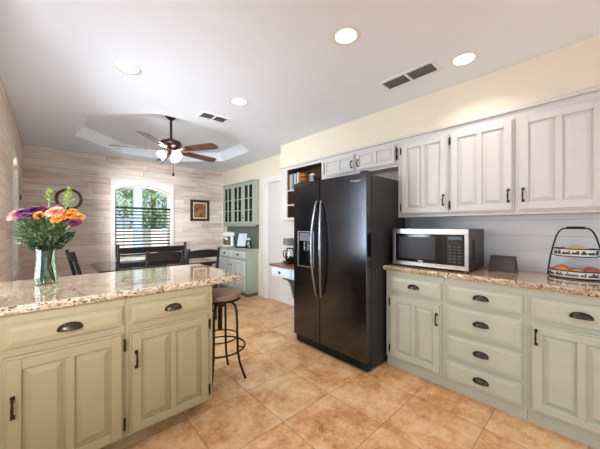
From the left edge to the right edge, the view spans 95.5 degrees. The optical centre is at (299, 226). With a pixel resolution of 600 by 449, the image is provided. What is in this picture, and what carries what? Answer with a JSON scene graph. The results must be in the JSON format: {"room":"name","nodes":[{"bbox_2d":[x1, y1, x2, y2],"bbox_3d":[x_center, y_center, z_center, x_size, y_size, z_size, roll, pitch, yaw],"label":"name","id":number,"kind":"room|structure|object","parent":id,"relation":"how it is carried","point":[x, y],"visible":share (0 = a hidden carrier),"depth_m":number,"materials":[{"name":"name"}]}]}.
{"room":"kitchen","nodes":[
{"label":"kitchen","id":0,"kind":"room"},
{"bbox_2d":[0,78,22,281],"bbox_3d":[-2.764,0.035,2.490,0.120,2.470,3.875,0,0,-42],"label":"wall","id":1,"kind":"structure","parent":0,"point":[9,133],"depth_m":2.56,"materials":[{"name":"brown wood"}]},
{"bbox_2d":[12,145,21,280],"bbox_3d":[-3.311,-0.125,3.132,0.120,1.470,0.728,0,0,-42],"label":"window","id":2,"kind":"structure","parent":1,"relation":"in","point":[16,197],"depth_m":3.35,"materials":[{"name":"white paint"}]},
{"bbox_2d":[23,144,222,279],"bbox_3d":[-2.917,0.035,5.057,3.360,2.470,0.120,0,0,-42],"label":"wall","id":3,"kind":"structure","parent":0,"point":[89,174],"depth_m":4.55,"materials":[{"name":"brown wood"}]},
{"bbox_2d":[54,188,82,209],"bbox_3d":[-3.635,-0.430,4.290,0.344,0.344,0.040,0,0,-42],"label":"wall clock","id":4,"kind":"object","parent":3,"relation":"attached to","point":[77,201],"visible":0.84,"depth_m":4.29,"materials":[{"name":"brown wood"}]},
{"bbox_2d":[111,178,173,261],"bbox_3d":[-2.891,-0.110,5.045,1.018,1.440,0.112,0,0,-42],"label":"window","id":5,"kind":"structure","parent":3,"relation":"in","point":[116,183],"depth_m":4.89,"materials":[{"name":"white paint"}]},
{"bbox_2d":[115,206,169,256],"bbox_3d":[-2.866,0.095,5.014,0.893,0.880,0.054,0,0,-42],"label":"window blind","id":6,"kind":"object","parent":5,"relation":"attached to","point":[116,207],"visible":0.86,"depth_m":4.97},
{"bbox_2d":[190,199,209,220],"bbox_3d":[-2.093,-0.330,5.707,0.404,0.444,0.030,0,0,-42],"label":"framed picture","id":7,"kind":"object","parent":3,"relation":"attached to","point":[199,209],"visible":1,"depth_m":5.70,"materials":[{"name":"brown wood"}]},
{"bbox_2d":[194,203,205,217],"bbox_3d":[-2.094,-0.330,5.707,0.250,0.290,0.001,0,0,-42],"label":"artwork","id":8,"kind":"object","parent":7,"relation":"attached to","point":[199,208],"depth_m":5.71},
{"bbox_2d":[0,0,599,171],"bbox_3d":[-0.941,-1.345,1.281,5.540,0.290,8.360,0,0,-42],"label":"ceiling","id":9,"kind":"structure","parent":0,"point":[63,88],"depth_m":1.97,"materials":[{"name":"paint"}]},
{"bbox_2d":[113,61,141,74],"bbox_3d":[-1.304,-1.198,2.066,0.188,0.004,0.188,0,0,-42],"label":"recessed light","id":10,"kind":"object","parent":9,"relation":"in","point":[126,67],"visible":1,"depth_m":2.05,"materials":[{"name":"white"}]},
{"bbox_2d":[109,115,217,175],"bbox_3d":[-1.569,-0.965,3.323,1.219,0.730,1.202,0,0,-42],"label":"ceiling fan","id":11,"kind":"object","parent":9,"relation":"hanging from","point":[171,146],"visible":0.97,"depth_m":3.22,"materials":[{"name":"brown wood"}]},
{"bbox_2d":[196,111,230,123],"bbox_3d":[-0.948,-1.196,3.002,0.322,0.008,0.180,0,0,-42],"label":"ceiling vent","id":12,"kind":"object","parent":9,"relation":"in","point":[205,115],"visible":1,"depth_m":2.99,"materials":[{"name":"white metal"}]},
{"bbox_2d":[229,97,248,105],"bbox_3d":[-0.586,-1.198,2.620,0.188,0.004,0.188,0,0,-42],"label":"recessed light","id":13,"kind":"object","parent":9,"relation":"in","point":[239,101],"visible":1,"depth_m":2.61,"materials":[{"name":"white glass"}]},
{"bbox_2d":[331,25,360,45],"bbox_3d":[0.290,-1.198,1.718,0.188,0.004,0.188,0,0,-42],"label":"recessed light","id":14,"kind":"object","parent":9,"relation":"in","point":[345,35],"visible":1,"depth_m":1.71,"materials":[{"name":"white"}]},
{"bbox_2d":[378,60,442,91],"bbox_3d":[0.872,-1.196,2.186,0.187,0.008,0.450,0,0,-42],"label":"ceiling vent","id":15,"kind":"object","parent":9,"relation":"in","point":[431,67],"visible":1,"depth_m":2.17,"materials":[{"name":"white metal"}]},
{"bbox_2d":[449,51,479,66],"bbox_3d":[1.176,-1.198,1.955,0.188,0.004,0.188,0,0,-42],"label":"recessed light","id":16,"kind":"object","parent":9,"relation":"in","point":[464,58],"visible":1,"depth_m":1.94,"materials":[{"name":"white"}]},
{"bbox_2d":[100,284,594,448],"bbox_3d":[-0.941,1.300,1.281,5.540,0.060,8.360,0,0,-42],"label":"floor","id":17,"kind":"structure","parent":0,"point":[294,394],"depth_m":1.88,"materials":[{"name":"tile"}]},
{"bbox_2d":[0,298,125,448],"bbox_3d":[-1.385,0.833,1.522,0.609,0.874,0.664,0,0,-42],"label":"base cabinet","id":18,"kind":"object","parent":17,"relation":"on","point":[63,370],"visible":0.99,"depth_m":1.34,"materials":[{"name":"green paint"}]},
{"bbox_2d":[0,264,243,316],"bbox_3d":[-1.183,0.376,1.854,1.354,0.040,0.829,0,0,-42],"label":"countertop","id":19,"kind":"structure","parent":18,"relation":"on","point":[21,296],"depth_m":1.65,"materials":[{"name":"beige stone"}]},
{"bbox_3d":[-1.565,0.232,1.679,0.144,0.249,0.144,0,0,-42],"label":"glass vase","id":20,"kind":"object","parent":19,"relation":"on","visible":0},
{"bbox_2d":[7,210,50,279],"bbox_3d":[-1.655,0.115,1.650,0.230,0.445,0.095,0,0,5],"label":"chrysanthemum","id":21,"kind":"object","parent":20,"relation":"in","point":[12,214],"visible":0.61,"depth_m":1.64,"materials":[{"name":"pink plant"}]},
{"bbox_2d":[17,212,42,255],"bbox_3d":[-1.615,0.126,1.657,0.148,0.422,0.067,0,0,-42],"label":"aster","id":22,"kind":"object","parent":20,"relation":"in","point":[19,216],"visible":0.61,"depth_m":1.62,"materials":[{"name":"purple plant"}]},
{"bbox_2d":[15,208,51,280],"bbox_3d":[-1.628,0.113,1.651,0.187,0.448,0.064,0,0,-3],"label":"aster","id":23,"kind":"object","parent":20,"relation":"in","point":[20,211],"visible":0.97,"depth_m":1.64,"materials":[{"name":"purple plant"}]},
{"bbox_2d":[24,213,43,254],"bbox_3d":[-1.589,0.127,1.647,0.111,0.418,0.060,0,0,-42],"label":"aster","id":24,"kind":"object","parent":20,"relation":"in","point":[29,215],"visible":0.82,"depth_m":1.62,"materials":[{"name":"purple plant"}]},
{"bbox_2d":[26,206,48,280],"bbox_3d":[-1.631,0.103,1.682,0.159,0.467,0.085,0,0,32],"label":"aster","id":25,"kind":"object","parent":20,"relation":"in","point":[32,209],"visible":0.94,"depth_m":1.68,"materials":[{"name":"purple plant"}]},
{"bbox_2d":[33,211,47,278],"bbox_3d":[-1.564,0.123,1.639,0.069,0.426,0.083,0,0,-42],"label":"marigold","id":26,"kind":"object","parent":20,"relation":"in","point":[42,214],"visible":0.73,"depth_m":1.63,"materials":[{"name":"orange plant"}]},
{"bbox_2d":[38,205,47,280],"bbox_3d":[-1.602,0.100,1.720,0.133,0.473,0.070,0,0,18],"label":"aster","id":27,"kind":"object","parent":20,"relation":"in","point":[43,206],"visible":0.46,"depth_m":1.72,"materials":[{"name":"purple plant"}]},
{"bbox_2d":[11,214,76,282],"bbox_3d":[-1.563,0.135,1.675,0.310,0.415,0.321,0,0,-42],"label":"bouquet leaves","id":28,"kind":"object","parent":20,"relation":"in","point":[33,245],"visible":0.9,"depth_m":1.64,"materials":[{"name":"green plant"}]},
{"bbox_2d":[41,186,73,280],"bbox_3d":[-1.498,0.042,1.690,0.180,0.589,0.068,0,0,-31],"label":"bell","id":29,"kind":"object","parent":28,"relation":"in","point":[67,186],"visible":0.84,"depth_m":1.71,"materials":[{"name":"green plant"}]},
{"bbox_2d":[50,194,72,252],"bbox_3d":[-1.503,0.067,1.703,0.179,0.540,0.069,0,0,2],"label":"bell","id":30,"kind":"object","parent":28,"relation":"in","point":[66,194],"visible":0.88,"depth_m":1.69,"materials":[{"name":"green plant"}]},
{"bbox_2d":[47,219,82,260],"bbox_3d":[-1.468,0.144,1.666,0.251,0.386,0.064,0,0,-2],"label":"aster","id":31,"kind":"object","parent":28,"relation":"in","point":[72,222],"visible":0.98,"depth_m":1.66,"materials":[{"name":"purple plant"}]},
{"bbox_2d":[40,206,51,231],"bbox_3d":[-1.572,0.104,1.697,0.090,0.464,0.082,0,0,-10],"label":"aster","id":32,"kind":"object","parent":20,"relation":"in","point":[44,209],"visible":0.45,"depth_m":1.69,"materials":[{"name":"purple plant"}]},
{"bbox_2d":[42,188,55,280],"bbox_3d":[-1.572,0.048,1.709,0.069,0.576,0.068,0,0,19],"label":"bell","id":33,"kind":"object","parent":20,"relation":"in","point":[47,188],"visible":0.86,"depth_m":1.70,"materials":[{"name":"green plant"}]},
{"bbox_2d":[45,216,62,265],"bbox_3d":[-1.509,0.137,1.638,0.192,0.400,0.059,0,0,17],"label":"marigold","id":34,"kind":"object","parent":20,"relation":"in","point":[56,219],"visible":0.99,"depth_m":1.61,"materials":[{"name":"orange plant"}]},
{"bbox_2d":[44,207,65,244],"bbox_3d":[-1.505,0.108,1.645,0.161,0.458,0.091,0,0,-2],"label":"dahlia","id":35,"kind":"object","parent":20,"relation":"in","point":[54,211],"visible":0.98,"depth_m":1.64,"materials":[{"name":"pink plant"}]},
{"bbox_2d":[43,211,76,275],"bbox_3d":[-1.484,0.121,1.665,0.210,0.432,0.075,0,0,-12],"label":"marigold","id":36,"kind":"object","parent":20,"relation":"in","point":[66,215],"visible":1,"depth_m":1.67,"materials":[{"name":"orange plant"}]},
{"bbox_2d":[55,208,77,239],"bbox_3d":[-1.502,0.111,1.710,0.191,0.451,0.061,0,0,-7],"label":"marigold","id":37,"kind":"object","parent":20,"relation":"in","point":[71,209],"visible":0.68,"depth_m":1.72,"materials":[{"name":"orange plant"}]},
{"bbox_2d":[49,213,84,256],"bbox_3d":[-1.469,0.127,1.683,0.244,0.420,0.057,0,0,-17],"label":"marigold","id":38,"kind":"object","parent":20,"relation":"in","point":[80,216],"visible":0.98,"depth_m":1.70,"materials":[{"name":"orange plant"}]},
{"bbox_2d":[65,250,81,275],"bbox_3d":[-2.522,0.776,3.350,0.430,0.990,0.520,0,0,42],"label":"dining chair","id":39,"kind":"object","parent":17,"relation":"on","point":[71,256],"visible":0.29,"depth_m":3.09,"materials":[{"name":"brown wood"}]},
{"bbox_2d":[116,242,186,261],"bbox_3d":[-2.330,0.775,4.460,1.080,0.992,0.467,0,0,-42],"label":"bench","id":40,"kind":"object","parent":17,"relation":"on","point":[119,250],"visible":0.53,"depth_m":4.53,"materials":[{"name":"brown wood"}]},
{"bbox_2d":[90,257,215,311],"bbox_3d":[-2.035,0.890,3.885,1.440,0.760,0.920,0,0,-42],"label":"dining table","id":41,"kind":"object","parent":17,"relation":"on","point":[134,264],"visible":0.21,"depth_m":3.64,"materials":[{"name":"brown wood"}]},
{"bbox_2d":[145,249,183,268],"bbox_3d":[-1.739,0.776,3.383,0.430,0.990,0.520,0,0,-42],"label":"dining chair","id":42,"kind":"object","parent":17,"relation":"on","point":[167,255],"visible":0.27,"depth_m":3.19,"materials":[{"name":"brown wood"}]},
{"bbox_2d":[122,285,211,438],"bbox_3d":[-0.972,0.833,1.900,0.510,0.874,0.664,0,0,-42],"label":"base cabinet","id":43,"kind":"object","parent":17,"relation":"on","point":[169,334],"visible":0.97,"depth_m":1.65,"materials":[{"name":"green paint"}]},
{"bbox_2d":[186,247,219,319],"bbox_3d":[-1.379,0.776,3.671,0.430,0.990,0.520,0,0,-41],"label":"dining chair","id":44,"kind":"object","parent":17,"relation":"on","point":[204,253],"visible":0.23,"depth_m":3.50,"materials":[{"name":"brown wood"}]},
{"bbox_2d":[212,287,246,386],"bbox_3d":[-0.673,0.910,2.292,0.425,0.724,0.425,0,0,-42],"label":"bar stool","id":45,"kind":"object","parent":17,"relation":"on","point":[221,297],"visible":0.69,"depth_m":2.27,"materials":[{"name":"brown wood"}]},
{"bbox_2d":[217,179,259,296],"bbox_3d":[-1.251,0.207,5.327,0.294,2.125,1.210,0,0,-42],"label":"hutch","id":46,"kind":"object","parent":17,"relation":"on","point":[241,199],"visible":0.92,"depth_m":5.12,"materials":[{"name":"green paint"}]},
{"bbox_2d":[222,232,234,246],"bbox_3d":[-1.453,0.260,5.560,0.262,0.301,0.164,0,0,-6],"label":"stand mixer","id":47,"kind":"object","parent":46,"relation":"on","point":[231,235],"visible":0.99,"depth_m":5.51,"materials":[{"name":"white metal"}]},
{"bbox_2d":[222,239,229,244],"bbox_3d":[-1.501,0.320,5.555,0.164,0.119,0.164,0,0,-6],"label":"bowl","id":48,"kind":"object","parent":47,"relation":"on","point":[225,241],"depth_m":5.49,"materials":[{"name":"metal"}]},
{"bbox_2d":[236,233,247,247],"bbox_3d":[-1.119,0.275,5.248,0.200,0.270,0.126,0,0,19],"label":"cookbook stand","id":49,"kind":"object","parent":46,"relation":"on","point":[241,243],"visible":0.96,"depth_m":5.24,"materials":[{"name":"white"}]},
{"bbox_2d":[294,170,404,371],"bbox_3d":[0.477,0.393,2.874,0.768,1.755,0.938,0,0,-42],"label":"refrigerator","id":50,"kind":"object","parent":17,"relation":"on","point":[344,226],"visible":0.99,"depth_m":2.54,"materials":[{"name":"black metal"}]},
{"bbox_2d":[387,270,444,386],"bbox_3d":[1.138,0.833,2.482,0.607,0.874,0.497,0,0,-42],"label":"base cabinet","id":51,"kind":"object","parent":17,"relation":"on","point":[415,302],"visible":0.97,"depth_m":2.28,"materials":[{"name":"green paint"}]},
{"bbox_2d":[444,278,527,420],"bbox_3d":[1.480,0.833,2.115,0.596,0.874,0.505,0,0,-42],"label":"base cabinet","id":52,"kind":"object","parent":17,"relation":"on","point":[485,324],"visible":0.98,"depth_m":1.91,"materials":[{"name":"green paint"}]},
{"bbox_2d":[527,288,599,448],"bbox_3d":[1.812,0.833,1.745,0.607,0.874,0.490,0,0,-42],"label":"base cabinet","id":53,"kind":"object","parent":17,"relation":"on","point":[563,329],"visible":0.99,"depth_m":1.62,"materials":[{"name":"green paint"}]},
{"bbox_3d":[2.142,0.833,1.383,0.607,0.874,0.490,0,0,-42],"label":"base cabinet","id":54,"kind":"object","parent":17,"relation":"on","visible":0},
{"bbox_2d":[383,264,599,297],"bbox_3d":[1.641,0.376,1.942,0.574,0.040,2.002,0,0,-42],"label":"countertop","id":55,"kind":"structure","parent":54,"relation":"on","point":[523,279],"depth_m":1.89,"materials":[{"name":"beige stone"}]},
{"bbox_2d":[393,228,483,271],"bbox_3d":[1.217,0.189,2.425,0.420,0.335,0.619,0,0,-42],"label":"microwave","id":56,"kind":"object","parent":55,"relation":"on","point":[462,250],"visible":0.99,"depth_m":2.23,"materials":[{"name":"metal"}]},
{"bbox_2d":[488,255,518,272],"bbox_3d":[1.615,0.296,2.168,0.109,0.120,0.179,0,0,-42],"label":"box","id":57,"kind":"object","parent":55,"relation":"on","point":[500,263],"visible":1,"depth_m":2.14,"materials":[{"name":"brown wood"}]},
{"bbox_2d":[547,226,599,280],"bbox_3d":[1.901,0.179,1.881,0.205,0.356,0.294,0,0,-42],"label":"basket","id":58,"kind":"object","parent":55,"relation":"on","point":[559,251],"visible":0.97,"depth_m":1.83,"materials":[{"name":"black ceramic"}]},
{"bbox_2d":[552,264,570,270],"bbox_3d":[1.840,0.306,1.917,0.102,0.075,0.099,0,0,-42],"label":"bread roll","id":59,"kind":"object","parent":58,"relation":"in","point":[560,266],"visible":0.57,"depth_m":1.89,"materials":[{"name":"orange food"}]},
{"bbox_2d":[548,267,599,280],"bbox_3d":[1.901,0.325,1.881,0.205,0.052,0.286,0,0,-42],"label":"tray","id":60,"kind":"object","parent":58,"relation":"on","point":[593,276],"depth_m":1.82,"materials":[{"name":"white metal"}]},
{"bbox_2d":[553,247,599,257],"bbox_3d":[1.901,0.179,1.881,0.165,0.056,0.225,0,0,-42],"label":"tray","id":61,"kind":"object","parent":58,"relation":"on","point":[559,251],"depth_m":1.82,"materials":[{"name":"white ceramic"}]},
{"bbox_2d":[565,245,588,248],"bbox_3d":[1.897,0.157,1.870,0.038,0.049,0.155,0,0,-42],"label":"banana","id":62,"kind":"object","parent":58,"relation":"on","point":[572,246],"visible":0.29,"depth_m":1.86,"materials":[{"name":"yellow food"}]},
{"bbox_2d":[571,268,583,271],"bbox_3d":[1.887,0.315,1.851,0.079,0.058,0.076,0,0,-42],"label":"bread roll","id":63,"kind":"object","parent":58,"relation":"in","point":[575,269],"visible":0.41,"depth_m":1.83,"materials":[{"name":"orange food"}]},
{"bbox_2d":[583,267,599,272],"bbox_3d":[1.948,0.307,1.818,0.098,0.072,0.095,0,0,-42],"label":"bread roll","id":64,"kind":"object","parent":58,"relation":"in","point":[587,269],"visible":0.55,"depth_m":1.79,"materials":[{"name":"red food"}]},
{"bbox_2d":[223,154,599,289],"bbox_3d":[1.095,0.035,3.061,0.132,2.470,8.240,0,0,-42],"label":"wall","id":65,"kind":"structure","parent":0,"point":[529,238],"depth_m":2.23,"materials":[{"name":"white paint"}]},
{"bbox_2d":[258,289,262,296],"bbox_3d":[-0.698,1.210,4.931,0.015,0.120,0.180,0,0,-42],"label":"baseboard","id":66,"kind":"structure","parent":65,"relation":"attached to","point":[260,292],"depth_m":4.94,"materials":[{"name":"white paint"}]},
{"bbox_2d":[263,175,279,298],"bbox_3d":[-0.318,0.205,4.513,0.025,2.130,0.990,0,0,-42],"label":"trim","id":67,"kind":"structure","parent":65,"relation":"attached to","point":[275,178],"depth_m":4.81,"materials":[{"name":"white paint"}]},
{"bbox_2d":[268,181,293,305],"bbox_3d":[-0.277,0.251,4.518,0.040,2.014,0.834,0,0,-42],"label":"door","id":68,"kind":"structure","parent":65,"relation":"in","point":[279,289],"depth_m":4.60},
{"bbox_2d":[280,159,323,220],"bbox_3d":[0.105,-0.469,3.838,0.276,0.758,0.877,0,0,-42],"label":"open shelf unit","id":69,"kind":"object","parent":65,"relation":"attached to","point":[316,167],"visible":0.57,"depth_m":3.98,"materials":[{"name":"white paint"}]},
{"bbox_2d":[288,174,290,189],"bbox_3d":[-0.101,-0.642,4.020,0.164,0.235,0.030,0,0,-42],"label":"book","id":70,"kind":"object","parent":69,"relation":"on","point":[288,174],"visible":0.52,"depth_m":3.97,"materials":[{"name":"paper"}]},
{"bbox_2d":[291,174,292,189],"bbox_3d":[-0.057,-0.637,3.971,0.164,0.225,0.026,0,0,-42],"label":"book","id":71,"kind":"object","parent":69,"relation":"on","point":[291,174],"visible":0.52,"depth_m":3.92,"materials":[{"name":"paper"}]},
{"bbox_2d":[298,173,307,181],"bbox_3d":[0.046,-0.636,3.858,0.164,0.222,0.032,0,0,-42],"label":"book","id":72,"kind":"object","parent":69,"relation":"on","point":[299,174],"visible":0.43,"depth_m":3.81,"materials":[{"name":"paper"}]},
{"bbox_2d":[301,173,308,181],"bbox_3d":[0.051,-0.630,3.841,0.100,0.210,0.150,0,0,-42],"label":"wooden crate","id":73,"kind":"object","parent":69,"relation":"on","point":[304,174],"visible":0.39,"depth_m":3.79,"materials":[{"name":"orange wood"}]},
{"bbox_2d":[309,173,316,181],"bbox_3d":[0.173,-0.625,3.708,0.110,0.200,0.110,0,0,-42],"label":"storage jar","id":74,"kind":"object","parent":69,"relation":"on","point":[312,177],"visible":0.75,"depth_m":3.67,"materials":[{"name":"ceramic"}]},
{"bbox_2d":[324,141,397,178],"bbox_3d":[0.713,-0.720,3.127,0.340,0.256,0.987,0,0,-42],"label":"upper cabinet","id":75,"kind":"object","parent":65,"relation":"attached to","point":[383,158],"visible":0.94,"depth_m":2.97,"materials":[{"name":"white paint"}]},
{"bbox_2d":[398,128,457,217],"bbox_3d":[1.206,-0.467,2.587,0.340,0.760,0.470,0,0,-42],"label":"upper cabinet","id":76,"kind":"object","parent":65,"relation":"attached to","point":[423,160],"visible":0.97,"depth_m":2.47,"materials":[{"name":"white paint"}]},
{"bbox_2d":[279,85,599,169],"bbox_3d":[1.185,-0.861,2.652,0.312,0.027,4.115,0,0,-42],"label":"trim","id":77,"kind":"structure","parent":65,"relation":"attached to","point":[596,88],"depth_m":2.20,"materials":[{"name":"white paint"}]},
{"bbox_2d":[449,91,599,216],"bbox_3d":[1.673,-0.467,2.076,0.340,0.760,0.926,0,0,-42],"label":"upper cabinet","id":78,"kind":"object","parent":65,"relation":"attached to","point":[542,159],"visible":1,"depth_m":1.93,"materials":[{"name":"white paint"}]},
{"bbox_3d":[0.248,0.585,3.898,0.012,1.370,0.779,0,0,-42],"label":"wall panel","id":79,"kind":"object","parent":65,"relation":"attached to","visible":0},
{"bbox_2d":[269,262,293,298],"bbox_3d":[0.030,0.789,3.659,0.630,0.562,0.700,0,0,-42],"label":"desk","id":80,"kind":"object","parent":79,"relation":"attached to","point":[286,271],"visible":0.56,"depth_m":3.56,"materials":[{"name":"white wood"}]},
{"bbox_2d":[283,238,293,263],"bbox_3d":[-0.114,0.336,3.733,0.254,0.345,0.184,0,0,-22],"label":"coffee maker","id":81,"kind":"object","parent":80,"relation":"on","point":[286,241],"visible":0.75,"depth_m":3.67,"materials":[{"name":"black plastic"}]},
{"bbox_2d":[281,35,599,166],"bbox_3d":[1.772,-1.038,2.026,0.290,0.325,5.800,0,0,-42],"label":"wall","id":82,"kind":"structure","parent":0,"point":[574,67],"depth_m":2.22,"materials":[{"name":"beige paint"}]},
{"label":"outside","id":83,"kind":"structure","parent":0,"visible":0},
{"bbox_3d":[-12.069,1.495,13.199,24.000,0.050,24.230,0,0,-42],"label":"ground","id":84,"kind":"structure","parent":83,"visible":0},
{"bbox_2d":[133,188,141,253],"bbox_3d":[-4.332,-0.430,7.272,0.260,3.800,0.260,0,0,-42],"label":"porch post","id":85,"kind":"object","parent":84,"relation":"on","point":[137,192],"visible":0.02,"depth_m":7.21,"materials":[{"name":"white wood"}]},
{"bbox_2d":[117,188,166,236],"bbox_3d":[-5.353,-0.932,9.908,2.475,4.811,2.447,0,0,-42],"label":"tree","id":86,"kind":"object","parent":84,"relation":"on","point":[152,193],"visible":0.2,"depth_m":9.45,"materials":[{"name":"green plant"}]},
{"bbox_2d":[117,228,166,254],"bbox_3d":[-4.977,0.760,8.105,5.392,1.420,0.120,0,0,-42],"label":"fence","id":87,"kind":"object","parent":84,"relation":"on","point":[165,228],"visible":0.08,"depth_m":8.28,"materials":[{"name":"white paint"}]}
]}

